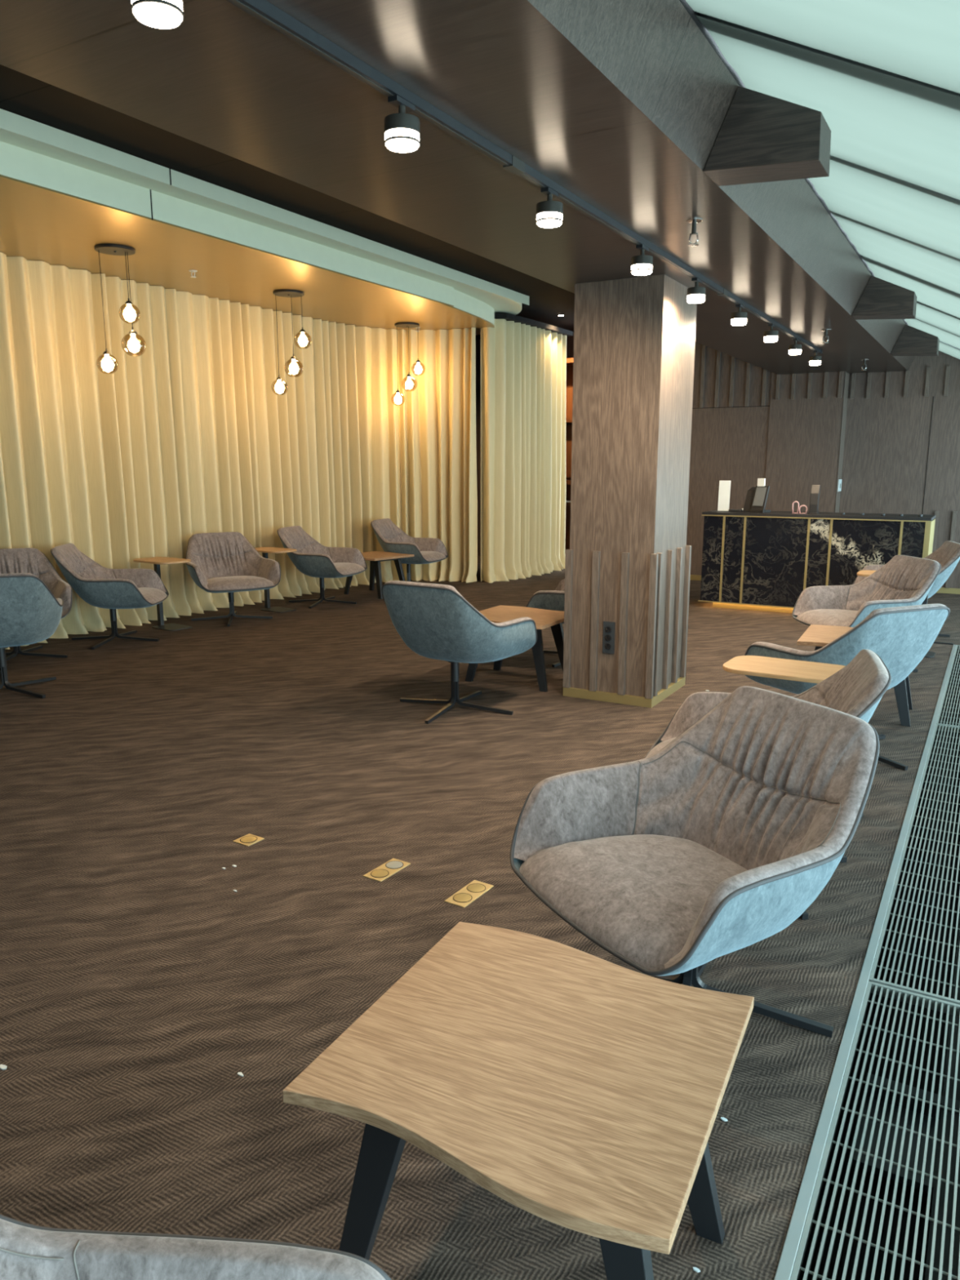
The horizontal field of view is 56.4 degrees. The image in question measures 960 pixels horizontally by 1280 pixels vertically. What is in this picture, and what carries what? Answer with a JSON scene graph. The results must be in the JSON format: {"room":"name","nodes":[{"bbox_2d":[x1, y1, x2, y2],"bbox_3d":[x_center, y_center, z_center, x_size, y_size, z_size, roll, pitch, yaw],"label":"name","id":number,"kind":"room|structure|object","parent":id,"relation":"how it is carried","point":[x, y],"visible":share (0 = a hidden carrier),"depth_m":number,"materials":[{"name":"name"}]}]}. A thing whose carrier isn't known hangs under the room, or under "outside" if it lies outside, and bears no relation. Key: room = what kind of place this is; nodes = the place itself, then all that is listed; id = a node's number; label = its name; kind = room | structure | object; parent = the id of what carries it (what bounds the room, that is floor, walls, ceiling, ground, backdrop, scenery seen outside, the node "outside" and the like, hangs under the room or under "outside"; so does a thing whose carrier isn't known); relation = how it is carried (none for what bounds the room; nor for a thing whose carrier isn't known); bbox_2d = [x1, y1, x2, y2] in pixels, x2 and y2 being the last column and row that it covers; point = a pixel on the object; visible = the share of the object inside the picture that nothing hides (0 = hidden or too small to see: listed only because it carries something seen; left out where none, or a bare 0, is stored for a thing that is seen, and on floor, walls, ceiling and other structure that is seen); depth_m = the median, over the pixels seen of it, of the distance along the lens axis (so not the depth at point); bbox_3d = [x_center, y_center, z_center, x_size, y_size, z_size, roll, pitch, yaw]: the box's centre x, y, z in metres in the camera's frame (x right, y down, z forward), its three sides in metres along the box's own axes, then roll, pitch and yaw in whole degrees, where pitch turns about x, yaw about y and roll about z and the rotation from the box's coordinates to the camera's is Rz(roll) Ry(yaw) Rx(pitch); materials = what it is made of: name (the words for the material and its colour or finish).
{"room":"lounge","nodes":[
{"label":"lounge","id":0,"kind":"room"},
{"bbox_2d":[0,108,528,335],"bbox_3d":[-3.704,-3.287,6.693,2.737,0.320,15.077,6,13,29],"label":"ceiling","id":1,"kind":"structure","parent":0,"point":[64,194],"depth_m":7.63,"materials":[{"name":"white paint"}]},
{"bbox_2d":[94,243,145,373],"bbox_3d":[-3.063,-2.782,7.592,0.332,1.013,0.354,6,13,29],"label":"cluster","id":2,"kind":"object","parent":1,"relation":"hanging from","point":[129,313],"visible":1,"depth_m":7.59,"materials":[{"name":"glass"}]},
{"bbox_2d":[0,252,477,648],"bbox_3d":[-3.183,-1.900,9.236,1.292,3.373,8.774,8,14,37],"label":"curtain","id":3,"kind":"object","parent":1,"relation":"hanging from","point":[189,434],"visible":0.84,"depth_m":9.83,"materials":[{"name":"fabric"}]},
{"bbox_2d":[271,288,311,395],"bbox_3d":[-2.009,-3.141,9.508,0.354,1.046,0.377,6,13,29],"label":"cluster","id":4,"kind":"object","parent":1,"relation":"hanging from","point":[293,368],"visible":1,"depth_m":9.51,"materials":[{"name":"glass"}]},
{"bbox_2d":[391,322,425,404],"bbox_3d":[-0.937,-3.572,11.642,0.365,1.019,0.388,6,13,29],"label":"cluster","id":5,"kind":"object","parent":1,"relation":"hanging from","point":[418,369],"visible":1,"depth_m":11.64,"materials":[{"name":"glass"}]},
{"bbox_2d":[480,313,573,582],"bbox_3d":[0.727,-2.720,12.939,2.192,3.561,0.733,-10,15,-42],"label":"curtain","id":6,"kind":"object","parent":1,"relation":"hanging from","point":[523,360],"visible":1,"depth_m":12.60,"materials":[{"name":"fabric"}]},
{"bbox_2d":[0,64,574,339],"bbox_3d":[-2.055,-3.535,6.975,5.740,0.050,17.000,6,13,29],"label":"ceiling","id":7,"kind":"structure","parent":0,"point":[22,95],"depth_m":6.74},
{"bbox_2d":[0,0,906,374],"bbox_3d":[0.812,-2.150,4.921,1.505,0.030,15.900,6,13,29],"label":"ceiling","id":8,"kind":"structure","parent":0,"point":[224,80],"depth_m":3.10,"materials":[{"name":"wood"}]},
{"bbox_2d":[226,0,822,354],"bbox_3d":[0.362,-1.904,3.840,0.046,0.036,12.530,6,13,29],"label":"track","id":9,"kind":"object","parent":8,"relation":"attached to","point":[264,11],"visible":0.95,"depth_m":3.04,"materials":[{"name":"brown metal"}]},
{"bbox_2d":[130,0,184,28],"bbox_3d":[-0.724,-1.462,2.000,0.113,0.133,0.113,6,13,29],"label":"track spotlight","id":10,"kind":"object","parent":9,"relation":"attached to","point":[159,14],"visible":1,"depth_m":1.99,"materials":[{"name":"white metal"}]},
{"bbox_2d":[131,0,182,11],"bbox_3d":[-0.724,-1.423,2.008,0.109,0.024,0.109,6,13,29],"label":"diffuser","id":11,"kind":"object","parent":10,"relation":"attached to","point":[136,5],"depth_m":1.97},
{"bbox_2d":[384,94,420,152],"bbox_3d":[-0.245,-1.622,2.817,0.113,0.133,0.113,6,13,29],"label":"track spotlight","id":12,"kind":"object","parent":9,"relation":"attached to","point":[402,129],"visible":1,"depth_m":2.78,"materials":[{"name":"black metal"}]},
{"bbox_2d":[384,128,419,140],"bbox_3d":[-0.245,-1.583,2.825,0.109,0.024,0.109,6,13,29],"label":"diffuser","id":13,"kind":"object","parent":12,"relation":"attached to","point":[390,134],"depth_m":2.78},
{"bbox_2d":[535,186,563,227],"bbox_3d":[0.290,-1.801,3.732,0.113,0.133,0.113,6,13,29],"label":"track spotlight","id":14,"kind":"object","parent":9,"relation":"attached to","point":[549,213],"visible":1,"depth_m":3.70,"materials":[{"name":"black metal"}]},
{"bbox_2d":[536,211,562,220],"bbox_3d":[0.290,-1.762,3.739,0.109,0.024,0.109,6,13,29],"label":"diffuser","id":15,"kind":"object","parent":14,"relation":"attached to","point":[540,215],"depth_m":3.69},
{"bbox_2d":[631,244,653,275],"bbox_3d":[0.848,-1.987,4.685,0.113,0.133,0.113,6,13,29],"label":"track spotlight","id":16,"kind":"object","parent":9,"relation":"attached to","point":[642,264],"visible":1,"depth_m":4.65,"materials":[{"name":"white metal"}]},
{"bbox_2d":[631,263,652,270],"bbox_3d":[0.848,-1.948,4.692,0.109,0.024,0.109,6,13,29],"label":"diffuser","id":17,"kind":"object","parent":16,"relation":"attached to","point":[633,266],"depth_m":4.65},
{"bbox_2d":[686,277,705,303],"bbox_3d":[1.331,-2.149,5.510,0.113,0.133,0.113,6,13,29],"label":"track spotlight","id":18,"kind":"object","parent":9,"relation":"attached to","point":[696,295],"visible":1,"depth_m":5.47,"materials":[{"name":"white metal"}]},
{"bbox_2d":[687,293,705,298],"bbox_3d":[1.331,-2.110,5.518,0.109,0.024,0.109,6,13,29],"label":"diffuser","id":19,"kind":"object","parent":18,"relation":"attached to","point":[689,295],"depth_m":5.47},
{"bbox_2d":[730,303,747,325],"bbox_3d":[1.854,-2.324,6.404,0.113,0.133,0.113,6,13,29],"label":"track spotlight","id":20,"kind":"object","parent":9,"relation":"attached to","point":[738,318],"visible":1,"depth_m":6.37,"materials":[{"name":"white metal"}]},
{"bbox_2d":[731,318,746,322],"bbox_3d":[1.854,-2.285,6.411,0.109,0.024,0.109,6,13,29],"label":"diffuser","id":21,"kind":"object","parent":20,"relation":"attached to","point":[733,320],"depth_m":6.37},
{"bbox_2d":[763,323,778,342],"bbox_3d":[2.367,-2.495,7.280,0.113,0.133,0.113,6,13,29],"label":"track spotlight","id":22,"kind":"object","parent":9,"relation":"attached to","point":[771,335],"visible":1,"depth_m":7.24,"materials":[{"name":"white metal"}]},
{"bbox_2d":[764,335,777,339],"bbox_3d":[2.367,-2.456,7.288,0.109,0.024,0.109,6,13,29],"label":"diffuser","id":23,"kind":"object","parent":22,"relation":"attached to","point":[766,337],"depth_m":7.24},
{"bbox_2d":[788,337,801,355],"bbox_3d":[2.861,-2.660,8.123,0.113,0.133,0.113,6,13,29],"label":"track spotlight","id":24,"kind":"object","parent":9,"relation":"attached to","point":[793,349],"visible":1,"depth_m":8.09,"materials":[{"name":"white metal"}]},
{"bbox_2d":[788,349,801,352],"bbox_3d":[2.861,-2.621,8.130,0.109,0.024,0.109,6,13,29],"label":"diffuser","id":25,"kind":"object","parent":24,"relation":"attached to","point":[789,350],"depth_m":8.09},
{"bbox_2d":[808,350,821,365],"bbox_3d":[3.369,-2.830,8.991,0.113,0.133,0.113,6,13,29],"label":"track spotlight","id":26,"kind":"object","parent":9,"relation":"attached to","point":[815,360],"visible":1,"depth_m":8.95,"materials":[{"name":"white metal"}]},
{"bbox_2d":[685,217,702,246],"bbox_3d":[1.028,-1.957,4.304,0.078,0.114,0.078,6,13,29],"label":"sprinkler","id":27,"kind":"object","parent":8,"relation":"attached to","point":[694,221],"visible":1,"depth_m":4.29,"materials":[{"name":"silver metal"}]},
{"bbox_2d":[527,0,915,370],"bbox_3d":[1.518,-2.200,4.498,0.125,0.290,15.900,6,13,29],"label":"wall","id":28,"kind":"structure","parent":8,"relation":"attached to","point":[654,52],"depth_m":3.19,"materials":[{"name":"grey wood"}]},
{"bbox_2d":[703,85,831,186],"bbox_3d":[1.137,-1.994,3.533,0.441,0.313,0.230,6,13,29],"label":"beam","id":29,"kind":"structure","parent":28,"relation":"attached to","point":[762,137],"depth_m":3.45,"materials":[{"name":"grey wood"}]},
{"bbox_2d":[679,0,907,324],"bbox_3d":[1.560,-2.416,4.431,0.030,0.160,15.900,6,13,29],"label":"cap","id":30,"kind":"object","parent":28,"relation":"on","point":[693,14],"depth_m":3.37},
{"bbox_2d":[851,275,916,319],"bbox_3d":[3.165,-2.672,6.996,0.441,0.313,0.230,6,13,29],"label":"bracket","id":31,"kind":"object","parent":28,"relation":"attached to","point":[880,299],"visible":1,"depth_m":6.91,"materials":[{"name":"brown wood"}]},
{"bbox_2d":[890,324,939,355],"bbox_3d":[4.574,-3.143,9.405,0.441,0.313,0.230,6,13,29],"label":"bracket","id":32,"kind":"object","parent":28,"relation":"attached to","point":[912,341],"visible":1,"depth_m":9.31,"materials":[{"name":"brown wood"}]},
{"bbox_2d":[821,328,831,343],"bbox_3d":[3.002,-2.636,7.775,0.084,0.115,0.084,6,13,29],"label":"sprinkler","id":33,"kind":"object","parent":8,"relation":"attached to","point":[825,331],"visible":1,"depth_m":7.76,"materials":[{"name":"silver metal"}]},
{"bbox_2d":[0,555,959,1279],"bbox_3d":[-0.317,0.342,6.716,9.750,0.050,17.000,6,13,29],"label":"floor","id":34,"kind":"structure","parent":0,"point":[137,986],"depth_m":3.28,"materials":[{"name":"brown carpet"}]},
{"bbox_2d":[0,573,63,698],"bbox_3d":[-3.420,-0.069,6.365,0.877,0.888,0.892,-6,12,-27],"label":"lounge chair","id":35,"kind":"object","parent":34,"relation":"on","point":[30,613],"visible":1,"depth_m":6.17,"materials":[{"name":"blue fabric"}]},
{"bbox_2d":[0,547,72,661],"bbox_3d":[-3.896,-0.285,7.468,0.877,0.888,0.892,-6,13,-30],"label":"lounge chair","id":36,"kind":"object","parent":34,"relation":"on","point":[18,560],"visible":0.53,"depth_m":7.71,"materials":[{"name":"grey fabric"}]},
{"bbox_2d":[50,543,168,649],"bbox_3d":[-3.365,-0.432,8.219,0.892,0.888,0.877,-1,11,-7],"label":"lounge chair","id":37,"kind":"object","parent":34,"relation":"on","point":[98,585],"visible":1,"depth_m":8.02,"materials":[{"name":"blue fabric"}]},
{"bbox_2d":[137,587,167,603],"bbox_3d":[-3.228,-0.411,8.241,0.602,0.102,0.724,-1,11,-7],"label":"seat cushion","id":38,"kind":"object","parent":37,"relation":"on","point":[153,595],"depth_m":8.21,"materials":[{"name":"beige fabric"}]},
{"bbox_2d":[133,556,191,631],"bbox_3d":[-3.144,-0.461,8.918,0.560,0.680,0.360,8,14,35],"label":"side table","id":39,"kind":"object","parent":34,"relation":"on","point":[157,562],"visible":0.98,"depth_m":8.93,"materials":[{"name":"brown wood"}]},
{"bbox_2d":[0,1213,391,1279],"bbox_3d":[-0.459,1.023,0.787,0.892,0.888,0.877,1,11,7],"label":"lounge chair","id":40,"kind":"object","parent":34,"relation":"on","point":[28,1251],"visible":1,"depth_m":1.13,"materials":[{"name":"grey fabric"}]},
{"bbox_2d":[185,532,280,626],"bbox_3d":[-2.599,-0.649,9.329,0.877,0.888,0.892,-7,13,-31],"label":"lounge chair","id":41,"kind":"object","parent":34,"relation":"on","point":[220,562],"visible":0.99,"depth_m":9.41,"materials":[{"name":"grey fabric"}]},
{"bbox_2d":[206,575,275,590],"bbox_3d":[-2.525,-0.603,9.219,0.724,0.102,0.602,-7,13,-31],"label":"seat cushion","id":42,"kind":"object","parent":41,"relation":"on","point":[213,582],"depth_m":9.06,"materials":[{"name":"beige fabric"}]},
{"bbox_2d":[232,833,264,846],"bbox_3d":[-1.004,0.867,3.885,0.094,0.006,0.094,7,13,32],"label":"socket","id":43,"kind":"object","parent":34,"relation":"attached to","point":[247,840],"visible":1,"depth_m":3.88,"materials":[{"name":"gold metal"}]},
{"bbox_2d":[254,546,296,613],"bbox_3d":[-2.323,-0.674,10.006,0.560,0.680,0.360,8,14,35],"label":"side table","id":44,"kind":"object","parent":34,"relation":"on","point":[264,550],"visible":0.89,"depth_m":10.02,"materials":[{"name":"brown wood"}]},
{"bbox_2d":[276,525,367,608],"bbox_3d":[-1.840,-0.871,10.465,0.892,0.888,0.877,3,12,16],"label":"lounge chair","id":45,"kind":"object","parent":34,"relation":"on","point":[312,558],"visible":0.98,"depth_m":10.41,"materials":[{"name":"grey fabric"}]},
{"bbox_2d":[333,562,364,574],"bbox_3d":[-1.706,-0.840,10.432,0.602,0.102,0.724,3,12,16],"label":"seat cushion","id":46,"kind":"object","parent":45,"relation":"on","point":[343,568],"depth_m":10.33,"materials":[{"name":"beige fabric"}]},
{"bbox_2d":[343,551,413,599],"bbox_3d":[-1.308,-0.817,11.205,0.704,0.500,0.724,9,14,39],"label":"coffee table","id":47,"kind":"object","parent":34,"relation":"on","point":[375,557],"visible":0.63,"depth_m":11.15,"materials":[{"name":"brown wood"}]},
{"bbox_2d":[363,857,410,881],"bbox_3d":[-0.373,0.923,3.600,0.090,0.006,0.192,7,13,32],"label":"socket","id":48,"kind":"object","parent":34,"relation":"attached to","point":[391,867],"visible":1,"depth_m":3.59,"materials":[{"name":"gold metal"}]},
{"bbox_2d":[370,518,448,584],"bbox_3d":[-0.936,-1.150,11.889,0.892,0.888,0.877,4,12,19],"label":"lounge chair","id":49,"kind":"object","parent":34,"relation":"on","point":[391,538],"visible":0.91,"depth_m":11.83,"materials":[{"name":"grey fabric"}]},
{"bbox_2d":[420,551,446,561],"bbox_3d":[-0.806,-1.117,11.848,0.602,0.102,0.724,4,12,19],"label":"seat cushion","id":50,"kind":"object","parent":49,"relation":"on","point":[428,556],"depth_m":11.72,"materials":[{"name":"beige fabric"}]},
{"bbox_2d":[381,580,537,724],"bbox_3d":[-0.159,0.016,5.932,0.877,0.888,0.892,7,13,31],"label":"lounge chair","id":51,"kind":"object","parent":34,"relation":"on","point":[435,621],"visible":1,"depth_m":5.63,"materials":[{"name":"blue fabric"}]},
{"bbox_2d":[444,880,493,907],"bbox_3d":[-0.040,0.962,3.401,0.090,0.006,0.205,7,13,32],"label":"socket","id":52,"kind":"object","parent":34,"relation":"attached to","point":[475,889],"visible":1,"depth_m":3.39,"materials":[{"name":"gold metal"}]},
{"bbox_2d":[465,604,564,692],"bbox_3d":[0.297,0.057,6.736,0.704,0.500,0.724,6,13,29],"label":"coffee table","id":53,"kind":"object","parent":34,"relation":"on","point":[543,619],"visible":0.58,"depth_m":6.68,"materials":[{"name":"brown wood"}]},
{"bbox_2d":[282,921,754,1279],"bbox_3d":[0.112,1.024,1.794,0.704,0.500,0.724,6,12,26],"label":"coffee table","id":54,"kind":"object","parent":34,"relation":"on","point":[584,1091],"visible":0.98,"depth_m":1.66,"materials":[{"name":"brown wood"}]},
{"bbox_2d":[525,578,564,666],"bbox_3d":[0.840,-0.280,7.441,0.892,0.888,0.877,4,12,19],"label":"lounge chair","id":55,"kind":"object","parent":34,"relation":"on","point":[553,600],"visible":0.19,"depth_m":7.10,"materials":[{"name":"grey fabric"}]},
{"bbox_2d":[564,357,573,553],"bbox_3d":[1.536,-2.909,14.602,1.500,3.300,0.410,6,13,29],"label":"tall cabinet","id":56,"kind":"object","parent":34,"relation":"on","point":[569,390],"visible":0.08,"depth_m":14.62,"materials":[{"name":"brown wood"}]},
{"bbox_2d":[510,685,879,1037],"bbox_3d":[0.624,0.657,2.653,0.892,0.888,0.877,-6,13,-28],"label":"lounge chair","id":57,"kind":"object","parent":34,"relation":"on","point":[697,851],"visible":1,"depth_m":2.63,"materials":[{"name":"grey fabric"}]},
{"bbox_2d":[519,834,747,976],"bbox_3d":[0.502,0.694,2.594,0.602,0.102,0.724,-6,13,-28],"label":"seat cushion","id":58,"kind":"object","parent":57,"relation":"on","point":[640,898],"depth_m":2.51,"materials":[{"name":"beige fabric"}]},
{"bbox_2d":[644,648,891,919],"bbox_3d":[1.077,0.486,3.528,0.892,0.888,0.877,3,12,17],"label":"lounge chair","id":59,"kind":"object","parent":34,"relation":"on","point":[857,689],"visible":0.26,"depth_m":3.50,"materials":[{"name":"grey fabric"}]},
{"bbox_2d":[645,737,676,757],"bbox_3d":[0.944,0.502,3.572,0.602,0.102,0.724,3,12,17],"label":"seat cushion","id":60,"kind":"object","parent":59,"relation":"on","point":[660,743],"depth_m":3.81,"materials":[{"name":"beige fabric"}]},
{"bbox_2d":[722,655,862,822],"bbox_3d":[1.464,0.464,4.191,0.640,0.680,0.360,7,13,31],"label":"side table","id":61,"kind":"object","parent":34,"relation":"on","point":[752,665],"visible":0.26,"depth_m":4.13,"materials":[{"name":"brown wood"}]},
{"bbox_2d":[697,509,935,613],"bbox_3d":[3.651,-0.847,9.847,2.307,1.080,0.662,6,13,29],"label":"reception desk","id":62,"kind":"object","parent":34,"relation":"on","point":[751,561],"depth_m":9.66,"materials":[{"name":"black stone"}]},
{"bbox_2d":[711,480,730,511],"bbox_3d":[2.732,-1.629,10.133,0.200,0.345,0.110,6,13,29],"label":"sign holder","id":63,"kind":"object","parent":62,"relation":"on","point":[724,486],"visible":0.91,"depth_m":10.11,"materials":[{"name":"white plastic"}]},
{"bbox_2d":[728,508,742,511],"bbox_3d":[2.884,-1.463,10.082,0.145,0.039,0.120,6,13,29],"label":"card terminal","id":64,"kind":"object","parent":62,"relation":"on","point":[731,509],"visible":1,"depth_m":10.03,"materials":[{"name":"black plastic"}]},
{"bbox_2d":[742,478,770,512],"bbox_3d":[3.111,-1.614,9.986,0.259,0.372,0.280,-10,15,-41],"label":"cash register","id":65,"kind":"object","parent":62,"relation":"on","point":[756,499],"visible":1,"depth_m":9.90,"materials":[{"name":"black plastic"}]},
{"bbox_2d":[751,485,769,510],"bbox_3d":[3.100,-1.571,9.902,0.107,0.267,0.160,-10,15,-41],"label":"monitor","id":66,"kind":"object","parent":65,"relation":"on","point":[760,495],"depth_m":9.88,"materials":[{"name":"black plastic"}]},
{"bbox_2d":[791,501,799,513],"bbox_3d":[3.437,-1.445,9.751,0.065,0.133,0.065,-3,11,-15],"label":"ornament","id":67,"kind":"object","parent":62,"relation":"on","point":[794,501],"visible":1,"depth_m":9.74,"materials":[{"name":"pink ceramic"}]},
{"bbox_2d":[808,484,820,514],"bbox_3d":[3.604,-1.514,9.645,0.100,0.308,0.110,6,13,29],"label":"display stand","id":68,"kind":"object","parent":62,"relation":"on","point":[815,491],"visible":1,"depth_m":9.62,"materials":[{"name":"black plastic"}]},
{"bbox_2d":[702,509,935,520],"bbox_3d":[3.652,-1.363,9.746,2.307,0.028,0.660,6,13,29],"label":"countertop","id":69,"kind":"structure","parent":62,"relation":"on","point":[773,513],"depth_m":9.50,"materials":[{"name":"black stone"}]},
{"bbox_2d":[744,603,950,770],"bbox_3d":[2.046,0.189,5.049,0.877,0.888,0.892,-5,12,-24],"label":"lounge chair","id":70,"kind":"object","parent":34,"relation":"on","point":[901,636],"visible":0.58,"depth_m":4.67,"materials":[{"name":"blue fabric"}]},
{"bbox_2d":[796,624,912,726],"bbox_3d":[2.482,0.225,5.877,0.704,0.500,0.724,6,12,26],"label":"coffee table","id":71,"kind":"object","parent":34,"relation":"on","point":[819,636],"visible":0.37,"depth_m":5.74,"materials":[{"name":"brown wood"}]},
{"bbox_2d":[773,644,956,1279],"bbox_3d":[1.301,1.065,2.984,0.028,0.044,12.020,6,13,29],"label":"trim","id":72,"kind":"structure","parent":34,"relation":"on","point":[788,1254],"depth_m":2.47,"materials":[{"name":"metal"}]},
{"bbox_2d":[791,555,941,671],"bbox_3d":[3.016,-0.199,7.028,0.892,0.888,0.877,-2,11,-10],"label":"lounge chair","id":73,"kind":"object","parent":34,"relation":"on","point":[904,580],"visible":0.7,"depth_m":7.09,"materials":[{"name":"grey fabric"}]},
{"bbox_2d":[796,608,857,626],"bbox_3d":[2.880,-0.170,7.008,0.602,0.102,0.724,-2,11,-10],"label":"seat cushion","id":74,"kind":"object","parent":73,"relation":"on","point":[834,617],"depth_m":6.97,"materials":[{"name":"beige fabric"}]},
{"bbox_2d":[857,569,935,657],"bbox_3d":[3.601,-0.233,7.753,0.660,0.680,0.360,6,13,29],"label":"side table","id":75,"kind":"object","parent":34,"relation":"on","point":[866,573],"visible":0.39,"depth_m":7.68,"materials":[{"name":"brown wood"}]},
{"bbox_2d":[852,541,959,637],"bbox_3d":[4.035,-0.491,8.524,0.892,0.888,0.877,2,11,12],"label":"lounge chair","id":76,"kind":"object","parent":34,"relation":"on","point":[948,554],"visible":0.16,"depth_m":8.25,"materials":[{"name":"blue fabric"}]},
{"bbox_2d":[933,641,953,644],"bbox_3d":[4.169,0.023,8.181,0.276,0.012,0.030,6,13,29],"label":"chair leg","id":77,"kind":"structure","parent":34,"relation":"on","point":[939,642],"depth_m":8.14,"materials":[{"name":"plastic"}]},
{"bbox_2d":[475,332,573,555],"bbox_3d":[1.014,-3.228,15.180,3.100,3.705,0.080,6,13,29],"label":"wall","id":78,"kind":"structure","parent":0,"point":[570,340],"depth_m":15.61,"materials":[{"name":"brown wood"}]},
{"bbox_2d":[563,274,697,707],"bbox_3d":[1.053,-0.987,6.214,0.651,2.750,0.753,6,13,29],"label":"column","id":79,"kind":"structure","parent":0,"point":[628,558],"depth_m":5.93,"materials":[{"name":"brown wood"}]},
{"bbox_2d":[602,621,615,653],"bbox_3d":[0.880,-0.019,6.083,0.088,0.219,0.027,6,13,29],"label":"power socket","id":80,"kind":"object","parent":79,"relation":"attached to","point":[609,628],"visible":1,"depth_m":6.07,"materials":[{"name":"grey plastic"}]},
{"bbox_2d":[604,626,611,632],"bbox_3d":[0.870,-0.072,6.070,0.042,0.042,0.011,6,13,29],"label":"outlet","id":81,"kind":"object","parent":80,"relation":"attached to","point":[607,628],"depth_m":6.07,"materials":[{"name":"black plastic"}]},
{"bbox_2d":[604,634,611,640],"bbox_3d":[0.870,-0.015,6.081,0.042,0.042,0.011,6,13,29],"label":"outlet","id":82,"kind":"object","parent":80,"relation":"attached to","point":[607,637],"depth_m":6.08,"materials":[{"name":"black plastic"}]},
{"bbox_2d":[604,643,611,648],"bbox_3d":[0.870,0.042,6.093,0.042,0.042,0.011,6,13,29],"label":"outlet","id":83,"kind":"object","parent":80,"relation":"attached to","point":[607,646],"depth_m":6.09,"materials":[{"name":"black plastic"}]},
{"bbox_2d":[686,342,959,594],"bbox_3d":[4.580,-2.540,11.667,6.650,3.705,0.535,6,13,29],"label":"wall","id":84,"kind":"structure","parent":0,"point":[891,439],"depth_m":11.57,"materials":[{"name":"brown wood"}]},
{"bbox_2d":[837,479,841,491],"bbox_3d":[4.640,-1.999,11.570,0.016,0.149,0.288,6,13,29],"label":"light switch","id":85,"kind":"object","parent":84,"relation":"attached to","point":[839,486],"visible":1,"depth_m":11.57,"materials":[{"name":"white plastic"}]},
{"bbox_2d":[798,651,959,1279],"bbox_3d":[1.671,1.268,2.819,0.855,0.268,12.040,6,13,29],"label":"floor grate","id":86,"kind":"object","parent":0,"point":[908,1191],"depth_m":2.97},
{"bbox_2d":[790,981,959,1279],"bbox_3d":[0.765,1.405,1.222,0.830,0.033,3.294,6,13,29],"label":"floor vent","id":87,"kind":"object","parent":86,"relation":"in","point":[882,990],"visible":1,"depth_m":2.13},
{"bbox_2d":[851,917,959,1279],"bbox_3d":[2.266,1.121,3.829,0.760,0.130,9.200,6,13,29],"label":"floor vent","id":88,"kind":"object","parent":86,"relation":"on","point":[930,1146],"visible":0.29,"depth_m":2.44,"materials":[{"name":"grey metal"}]},
{"bbox_2d":[869,724,959,1004],"bbox_3d":[2.408,0.856,4.029,0.830,0.033,3.278,6,13,29],"label":"floor vent","id":89,"kind":"object","parent":86,"relation":"in","point":[938,726],"visible":0.91,"depth_m":3.42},
{"bbox_2d":[936,644,959,726],"bbox_3d":[3.949,0.341,6.661,0.830,0.033,2.884,6,13,29],"label":"floor vent","id":90,"kind":"object","parent":86,"relation":"in","point":[957,646],"visible":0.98,"depth_m":6.26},
{"bbox_3d":[2.353,1.188,2.392,0.730,0.050,12.020,6,13,29],"label":"sill","id":91,"kind":"structure","parent":0,"visible":0},
{"bbox_3d":[3.505,-0.081,3.644,0.080,1.998,15.720,6,13,29],"label":"window","id":92,"kind":"structure","parent":91,"relation":"on","visible":0},
{"bbox_2d":[696,12,959,349],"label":"window","id":93,"kind":"structure","parent":92,"relation":"on","point":[706,16],"depth_m":2.86,"materials":[{"name":"black metal"}]},
{"bbox_2d":[685,0,959,93],"bbox_3d":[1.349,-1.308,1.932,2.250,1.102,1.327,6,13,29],"label":"window pane","id":94,"kind":"object","parent":93,"relation":"attached to","point":[919,40],"visible":1,"depth_m":2.52,"materials":[{"name":"glass"}]},
{"bbox_2d":[696,15,959,199],"bbox_3d":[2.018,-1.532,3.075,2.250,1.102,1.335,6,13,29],"label":"window pane","id":95,"kind":"object","parent":93,"relation":"attached to","point":[908,131],"visible":0.85,"depth_m":3.14,"materials":[{"name":"glass"}]},
{"bbox_2d":[808,155,959,258],"bbox_3d":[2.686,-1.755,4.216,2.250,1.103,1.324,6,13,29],"label":"window pane","id":96,"kind":"object","parent":93,"relation":"attached to","point":[922,216],"visible":0.89,"depth_m":4.41,"materials":[{"name":"glass"}]},
{"bbox_2d":[830,210,959,293],"bbox_3d":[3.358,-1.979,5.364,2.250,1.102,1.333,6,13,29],"label":"window pane","id":97,"kind":"object","parent":93,"relation":"attached to","point":[922,262],"visible":1,"depth_m":5.54,"materials":[{"name":"glass"}]},
{"bbox_2d":[862,256,959,318],"bbox_3d":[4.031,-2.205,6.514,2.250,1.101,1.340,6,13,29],"label":"window pane","id":98,"kind":"object","parent":93,"relation":"attached to","point":[931,295],"visible":0.8,"depth_m":6.63,"materials":[{"name":"glass"}]},
{"bbox_2d":[904,318,959,349],"bbox_3d":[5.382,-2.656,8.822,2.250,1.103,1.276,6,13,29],"label":"window pane","id":99,"kind":"object","parent":93,"relation":"attached to","point":[944,336],"visible":0.8,"depth_m":9.06,"materials":[{"name":"glass"}]},
{"bbox_2d":[915,301,959,336],"bbox_3d":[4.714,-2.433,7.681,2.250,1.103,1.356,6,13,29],"label":"window pane","id":100,"kind":"object","parent":93,"relation":"attached to","point":[940,319],"visible":0.65,"depth_m":7.87,"materials":[{"name":"glass"}]},
{"bbox_2d":[938,341,959,359],"bbox_3d":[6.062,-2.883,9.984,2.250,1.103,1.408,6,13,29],"label":"window pane","id":101,"kind":"object","parent":93,"relation":"attached to","point":[944,348],"visible":0.48,"depth_m":10.24,"materials":[{"name":"glass"}]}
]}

